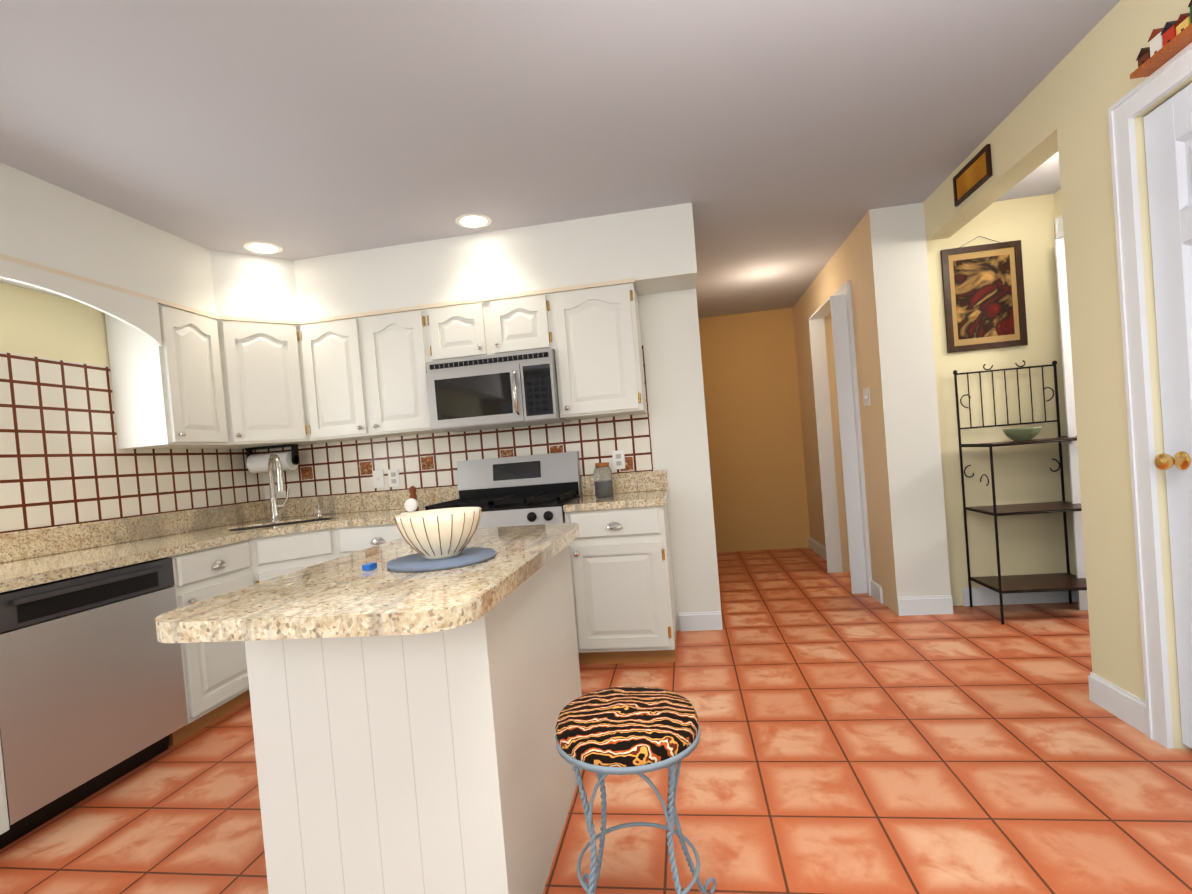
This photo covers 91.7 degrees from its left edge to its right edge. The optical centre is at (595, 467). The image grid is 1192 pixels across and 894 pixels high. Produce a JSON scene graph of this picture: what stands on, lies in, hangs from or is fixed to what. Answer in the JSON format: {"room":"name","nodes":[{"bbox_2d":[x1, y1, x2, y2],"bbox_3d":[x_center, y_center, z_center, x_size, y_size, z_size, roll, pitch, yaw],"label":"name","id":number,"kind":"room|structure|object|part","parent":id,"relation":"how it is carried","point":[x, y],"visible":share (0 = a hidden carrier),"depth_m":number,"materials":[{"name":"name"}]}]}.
{"room":"kitchen","nodes":[
{"label":"kitchen","id":0,"kind":"room"},
{"bbox_2d":[0,282,109,366],"bbox_3d":[-2.850,0.102,0.957,0.120,2.500,6.480,-5,1,9],"label":"wall","id":1,"kind":"structure","parent":0,"point":[39,324],"depth_m":2.73,"materials":[{"name":"beige paint"}]},
{"bbox_2d":[0,352,263,532],"bbox_3d":[-2.692,0.000,1.628,0.006,0.950,4.860,-5,1,9],"label":"tile backsplash","id":2,"kind":"structure","parent":1,"relation":"attached to","point":[64,460],"depth_m":2.83,"materials":[{"name":"white tile"}]},
{"bbox_2d":[0,502,263,561],"bbox_3d":[-2.648,0.371,1.618,0.022,0.125,4.830,-5,1,9],"label":"backsplash","id":3,"kind":"structure","parent":1,"relation":"attached to","point":[50,540],"depth_m":2.94,"materials":[{"name":"beige stone"}]},
{"bbox_2d":[100,299,239,448],"bbox_3d":[-2.297,-0.475,3.196,0.368,0.722,0.456,-5,1,9],"label":"upper cabinet","id":4,"kind":"object","parent":1,"relation":"attached to","point":[180,379],"depth_m":3.00,"materials":[{"name":"white wood"}]},
{"bbox_2d":[220,321,318,448],"bbox_3d":[-2.110,-0.500,3.658,0.602,0.722,0.627,-5,1,9],"label":"upper cabinet","id":5,"kind":"object","parent":1,"relation":"attached to","point":[263,354],"depth_m":3.47,"materials":[{"name":"white wood"}]},
{"bbox_2d":[244,444,298,472],"bbox_3d":[-2.129,-0.054,3.808,0.339,0.167,0.124,-5,1,9],"label":"paper towel holder","id":6,"kind":"object","parent":5,"relation":"attached to","point":[258,463],"visible":0.96,"depth_m":3.77,"materials":[{"name":"white paper"}]},
{"bbox_2d":[0,162,696,323],"bbox_3d":[-1.381,-1.071,0.637,3.055,0.389,6.360,-5,1,9],"label":"soffit","id":7,"kind":"structure","parent":0,"point":[650,250],"depth_m":3.32,"materials":[{"name":"white paint"}]},
{"bbox_2d":[0,253,634,324],"bbox_3d":[-1.145,-0.926,2.262,2.404,0.022,2.434,-5,1,9],"label":"trim","id":8,"kind":"structure","parent":7,"relation":"attached to","point":[324,319],"depth_m":3.34,"materials":[{"name":"white wood"}]},
{"bbox_2d":[0,0,1119,317],"bbox_3d":[0.732,-1.495,1.944,11.000,0.060,9.600,-5,1,9],"label":"ceiling","id":9,"kind":"structure","parent":0,"point":[782,146],"depth_m":2.26,"materials":[{"name":"paint"}]},
{"bbox_2d":[243,241,282,253],"bbox_3d":[-1.935,-1.272,3.365,0.199,0.006,0.199,-6,1,-36],"label":"recessed light","id":10,"kind":"object","parent":9,"relation":"in","point":[256,247],"depth_m":3.36,"materials":[{"name":"white glass"}]},
{"bbox_2d":[455,214,491,228],"bbox_3d":[-0.684,-1.371,3.234,0.199,0.006,0.199,-6,1,-36],"label":"recessed light","id":11,"kind":"object","parent":9,"relation":"in","point":[473,221],"depth_m":3.23,"materials":[{"name":"white glass"}]},
{"bbox_2d":[0,548,1191,893],"bbox_3d":[0.941,1.056,1.995,11.000,0.060,9.600,-5,1,9],"label":"floor","id":12,"kind":"structure","parent":0,"point":[850,742],"depth_m":1.96,"materials":[{"name":"tile"}]},
{"bbox_2d":[0,741,9,834],"bbox_3d":[-2.213,0.864,1.629,0.666,0.850,0.547,-5,1,9],"label":"base cabinet","id":13,"kind":"object","parent":12,"relation":"on","point":[4,820],"depth_m":1.86,"materials":[{"name":"white wood"}]},
{"bbox_2d":[0,558,187,848],"bbox_3d":[-2.130,0.849,2.245,0.566,0.842,0.715,-5,1,9],"label":"dishwasher","id":14,"kind":"object","parent":12,"relation":"on","point":[92,695],"visible":0.94,"depth_m":2.13,"materials":[{"name":"silver metal"}]},
{"bbox_2d":[167,566,263,745],"bbox_3d":[-2.072,0.828,2.871,0.641,0.850,0.565,-5,1,9],"label":"base cabinet","id":15,"kind":"object","parent":12,"relation":"on","point":[216,683],"depth_m":2.74,"materials":[{"name":"white wood"}]},
{"bbox_2d":[0,506,432,592],"bbox_3d":[-1.943,0.397,1.524,1.435,0.039,4.852,-5,1,9],"label":"countertop","id":16,"kind":"structure","parent":15,"relation":"on","point":[198,557],"depth_m":2.86,"materials":[{"name":"beige stone"}]},
{"bbox_2d":[257,454,291,521],"bbox_3d":[-1.960,0.126,3.575,0.217,0.421,0.234,-5,1,9],"label":"faucet","id":17,"kind":"object","parent":16,"relation":"on","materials":[{"name":"silver metal"}]},
{"bbox_2d":[232,514,343,529],"bbox_3d":[-1.856,0.458,3.454,0.628,0.227,0.628,-5,1,9],"label":"sink","id":18,"kind":"object","parent":16,"relation":"in","point":[291,521],"depth_m":3.59,"materials":[{"name":"metal"}]},
{"bbox_2d":[316,502,323,517],"bbox_3d":[-1.786,0.280,3.736,0.036,0.080,0.035,-5,1,9],"label":"soap dispenser","id":19,"kind":"object","parent":16,"relation":"on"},
{"bbox_2d":[401,498,417,513],"bbox_3d":[-1.083,0.226,3.386,0.100,0.087,0.060,-5,1,9],"label":"timer","id":20,"kind":"object","parent":16,"relation":"on","point":[410,504],"visible":0.96,"depth_m":3.38,"materials":[{"name":"plastic"}]},
{"bbox_2d":[409,486,418,509],"bbox_3d":[-1.141,0.193,3.617,0.054,0.152,0.054,-5,1,9],"label":"pepper mill","id":21,"kind":"object","parent":16,"relation":"on","point":[412,491],"visible":0.58,"depth_m":3.60,"materials":[{"name":"brown wood"}]},
{"bbox_2d":[264,550,331,580],"bbox_3d":[-1.875,0.799,3.525,0.903,0.850,0.902,-5,1,9],"label":"base cabinet","id":22,"kind":"object","parent":12,"relation":"on","point":[293,564],"depth_m":3.17,"materials":[{"name":"white wood"}]},
{"bbox_2d":[332,522,401,559],"bbox_3d":[-1.180,0.742,3.534,0.590,0.850,0.673,-5,1,9],"label":"base cabinet","id":23,"kind":"object","parent":12,"relation":"on","point":[337,551],"depth_m":3.25,"materials":[{"name":"white wood"}]},
{"bbox_2d":[155,523,581,893],"bbox_3d":[-0.450,0.699,1.672,0.698,0.890,1.230,-5,1,9],"label":"kitchen island","id":24,"kind":"object","parent":12,"relation":"on","point":[404,726],"visible":1,"depth_m":1.32,"materials":[{"name":"white wood"}]},
{"bbox_2d":[362,507,495,571],"bbox_3d":[-0.436,0.186,1.547,0.327,0.132,0.284,-5,1,9],"label":"bowl","id":25,"kind":"object","parent":24,"relation":"on","point":[437,539],"visible":1,"depth_m":1.47,"materials":[{"name":"ceramic"}]},
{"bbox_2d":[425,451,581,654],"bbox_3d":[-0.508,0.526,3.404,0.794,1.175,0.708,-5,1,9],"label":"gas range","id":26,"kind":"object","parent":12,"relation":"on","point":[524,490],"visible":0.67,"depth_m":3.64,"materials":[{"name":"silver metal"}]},
{"bbox_2d":[563,502,676,664],"bbox_3d":[0.169,0.635,3.353,0.527,0.850,0.623,-5,1,9],"label":"base cabinet","id":27,"kind":"object","parent":12,"relation":"on","point":[622,576],"depth_m":3.05,"materials":[{"name":"white wood"}]},
{"bbox_2d":[564,490,667,509],"bbox_3d":[0.138,0.191,3.341,0.539,0.039,0.627,-5,1,9],"label":"countertop","id":28,"kind":"structure","parent":27,"relation":"on","point":[638,497],"depth_m":3.11,"materials":[{"name":"beige stone"}]},
{"bbox_2d":[594,462,613,496],"bbox_3d":[0.043,0.074,3.465,0.110,0.202,0.110,-5,1,9],"label":"glass jar","id":29,"kind":"object","parent":28,"relation":"on","point":[603,482],"visible":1,"depth_m":3.42,"materials":[{"name":"grey"}]},
{"bbox_2d":[555,686,715,893],"bbox_3d":[0.089,0.821,1.327,0.346,0.557,0.346,-5,1,9],"label":"stool","id":30,"kind":"object","parent":12,"relation":"on","point":[602,734],"visible":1,"depth_m":1.24,"materials":[{"name":"fabric"}]},
{"bbox_2d":[953,360,1086,624],"bbox_3d":[2.542,0.111,3.396,0.588,1.506,0.381,-5,1,9],"label":"rack","id":31,"kind":"object","parent":12,"relation":"on","point":[1052,582],"visible":0.79,"depth_m":3.43,"materials":[{"name":"metal"}]},
{"bbox_2d":[1002,426,1042,441],"bbox_3d":[2.497,-0.191,3.390,0.190,0.075,0.190,-5,1,9],"label":"bowl","id":32,"kind":"object","parent":31,"relation":"on","point":[1016,434],"depth_m":3.34,"materials":[{"name":"green ceramic"}]},
{"bbox_2d":[637,289,720,630],"bbox_3d":[-0.812,-0.122,3.860,3.055,2.500,0.120,-5,1,9],"label":"wall","id":33,"kind":"structure","parent":0,"point":[669,332],"depth_m":3.60,"materials":[{"name":"white paint"}]},
{"bbox_2d":[292,309,445,442],"bbox_3d":[-1.412,-0.557,3.670,0.889,0.722,0.392,-5,1,9],"label":"upper cabinet","id":34,"kind":"object","parent":33,"relation":"attached to","point":[361,378],"depth_m":3.53,"materials":[{"name":"white wood"}]},
{"bbox_2d":[260,345,652,500],"bbox_3d":[-0.985,-0.183,3.821,2.675,0.950,0.006,-5,1,9],"label":"tile backsplash","id":35,"kind":"structure","parent":33,"relation":"attached to","point":[335,465],"depth_m":3.82,"materials":[{"name":"white tile"}]},
{"bbox_2d":[372,470,384,487],"bbox_3d":[-1.464,0.081,3.889,0.075,0.118,0.016,-5,1,9],"label":"light switch","id":36,"kind":"object","parent":35,"relation":"attached to","point":[378,478],"visible":1,"depth_m":3.89,"materials":[{"name":"white plastic"}]},
{"bbox_2d":[388,469,399,486],"bbox_3d":[-1.355,0.072,3.876,0.075,0.118,0.008,-5,1,9],"label":"outlet","id":37,"kind":"object","parent":35,"relation":"attached to","point":[393,477],"visible":1,"depth_m":3.87,"materials":[{"name":"white plastic"}]},
{"bbox_2d":[612,450,624,469],"bbox_3d":[0.143,-0.046,3.647,0.075,0.118,0.008,-5,1,9],"label":"outlet","id":38,"kind":"object","parent":35,"relation":"attached to","point":[618,459],"visible":1,"depth_m":3.64,"materials":[{"name":"white plastic"}]},
{"bbox_2d":[301,445,633,479],"bbox_3d":[-0.898,0.011,3.810,2.286,0.196,0.001,-5,1,9],"label":"decorative tile","id":39,"kind":"object","parent":33,"relation":"attached to","point":[427,463],"depth_m":3.84,"materials":[{"name":"tile"}]},
{"bbox_2d":[284,470,667,517],"bbox_3d":[-0.928,0.187,3.808,2.780,0.125,0.022,-5,1,9],"label":"backsplash","id":40,"kind":"structure","parent":33,"relation":"attached to","point":[645,480],"depth_m":3.85,"materials":[{"name":"beige stone"}]},
{"bbox_2d":[424,293,555,360],"bbox_3d":[-0.609,-0.822,3.565,0.766,0.322,0.342,-5,1,9],"label":"upper cabinet","id":41,"kind":"object","parent":33,"relation":"attached to","point":[519,324],"depth_m":3.40,"materials":[{"name":"white wood"}]},
{"bbox_2d":[426,348,569,431],"bbox_3d":[-0.588,-0.453,3.515,0.758,0.405,0.456,-5,1,9],"label":"microwave","id":42,"kind":"object","parent":41,"relation":"attached to","point":[504,390],"visible":0.98,"depth_m":3.34,"materials":[{"name":"silver metal"}]},
{"bbox_2d":[552,283,646,419],"bbox_3d":[0.024,-0.671,3.475,0.486,0.722,0.342,-5,1,9],"label":"upper cabinet","id":43,"kind":"object","parent":33,"relation":"attached to","point":[599,360],"depth_m":3.31,"materials":[{"name":"white wood"}]},
{"bbox_2d":[698,308,809,551],"bbox_3d":[2.166,-0.410,6.074,2.430,2.500,0.120,-5,1,9],"label":"wall","id":44,"kind":"structure","parent":0,"point":[754,425],"depth_m":6.09,"materials":[{"name":"orange paint"}]},
{"bbox_2d":[793,211,897,613],"bbox_3d":[2.016,-0.372,4.782,0.120,2.500,2.480,-5,1,9],"label":"wall","id":45,"kind":"structure","parent":0,"point":[851,260],"depth_m":3.98,"materials":[{"name":"beige paint"}]},
{"bbox_2d":[809,537,826,560],"bbox_3d":[2.147,0.801,5.480,0.016,0.112,1.135,-5,1,9],"label":"baseboard","id":46,"kind":"structure","parent":45,"relation":"attached to","point":[814,545],"depth_m":5.65,"materials":[{"name":"white wood"}]},
{"bbox_2d":[809,281,871,595],"bbox_3d":[1.861,-0.206,4.477,0.120,2.205,0.870,-5,1,9],"label":"door frame","id":47,"kind":"structure","parent":45,"relation":"attached to","point":[839,304],"depth_m":4.13,"materials":[{"name":"white wood"}]},
{"bbox_2d":[863,387,870,405],"bbox_3d":[1.796,-0.466,3.851,0.016,0.118,0.120,-5,1,9],"label":"hall light switch","id":48,"kind":"object","parent":45,"relation":"attached to","point":[866,395],"visible":0.95,"depth_m":3.83,"materials":[{"name":"white plastic"}]},
{"bbox_2d":[869,202,950,606],"bbox_3d":[1.945,-0.345,3.673,0.310,2.500,0.274,-5,1,9],"label":"wall","id":49,"kind":"structure","parent":0,"point":[908,375],"depth_m":3.54,"materials":[{"name":"white paint"}]},
{"bbox_2d":[897,595,952,615],"bbox_3d":[2.021,0.850,3.554,0.310,0.112,0.016,-5,1,9],"label":"baseboard","id":50,"kind":"structure","parent":49,"relation":"attached to","point":[940,604],"depth_m":3.55,"materials":[{"name":"white wood"}]},
{"bbox_2d":[926,194,1075,605],"bbox_3d":[2.502,-0.390,3.655,0.800,2.500,0.142,-5,1,9],"label":"wall","id":51,"kind":"structure","parent":0,"point":[1030,543],"depth_m":3.60,"materials":[{"name":"beige paint"}]},
{"bbox_3d":[2.401,-1.083,3.587,0.450,0.702,0.020,-5,1,9],"label":"picture in the hall","id":52,"kind":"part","parent":51,"relation":"part of","materials":[{"name":"multicoloured paper"}]},
{"bbox_2d":[962,587,1077,605],"bbox_3d":[2.655,0.797,3.612,0.670,0.112,0.016,-5,1,9],"label":"baseboard","id":53,"kind":"structure","parent":51,"relation":"attached to","point":[981,596],"depth_m":3.61,"materials":[{"name":"white wood"}]},
{"bbox_2d":[1054,189,1061,217],"bbox_3d":[2.938,-0.422,3.468,0.120,2.500,4.800,-5,1,9],"label":"wall","id":54,"kind":"structure","parent":0,"point":[1058,203],"depth_m":3.49,"materials":[{"name":"beige paint"}]},
{"bbox_2d":[1054,215,1087,609],"bbox_3d":[2.736,-0.311,2.890,0.120,2.335,1.290,-5,1,9],"label":"door frame","id":55,"kind":"structure","parent":54,"relation":"attached to","point":[1059,233],"depth_m":3.38,"materials":[{"name":"white wood"}]},
{"bbox_2d":[924,0,1191,748],"bbox_3d":[1.657,-0.254,0.287,0.130,2.500,6.520,-5,1,9],"label":"wall","id":56,"kind":"structure","parent":0,"point":[1084,85],"depth_m":2.13,"materials":[{"name":"beige paint"}]},
{"bbox_2d":[953,144,992,206],"bbox_3d":[1.888,-1.459,2.910,0.016,0.150,0.350,-5,1,9],"label":"picture","id":57,"kind":"object","parent":56,"relation":"attached to","point":[972,175],"visible":0.96,"depth_m":2.89,"materials":[{"name":"brown wood"}]},
{"bbox_2d":[1088,672,1147,735],"bbox_3d":[1.960,0.882,2.167,0.016,0.112,0.305,-5,1,9],"label":"baseboard","id":58,"kind":"structure","parent":56,"relation":"attached to","point":[1121,703],"depth_m":2.16,"materials":[{"name":"white wood"}]},
{"bbox_2d":[1108,42,1191,748],"bbox_3d":[1.841,-0.130,1.503,0.154,2.175,0.980,-5,1,9],"label":"door frame","id":59,"kind":"structure","parent":56,"relation":"attached to","point":[1145,94],"depth_m":1.94,"materials":[{"name":"white wood"}]},
{"bbox_2d":[1130,0,1191,78],"bbox_3d":[1.658,-1.255,1.494,0.074,0.095,0.630,-5,1,9],"label":"shelf","id":60,"kind":"object","parent":56,"relation":"attached to","point":[1169,40],"visible":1,"depth_m":1.70,"materials":[{"name":"brown wood"}]},
{"bbox_2d":[1144,83,1191,748],"bbox_3d":[1.797,-0.096,1.508,0.111,2.074,0.822,-5,1,9],"label":"door","id":61,"kind":"structure","parent":56,"relation":"in","point":[1168,133],"depth_m":1.84,"materials":[{"name":"white wood"}]}
]}

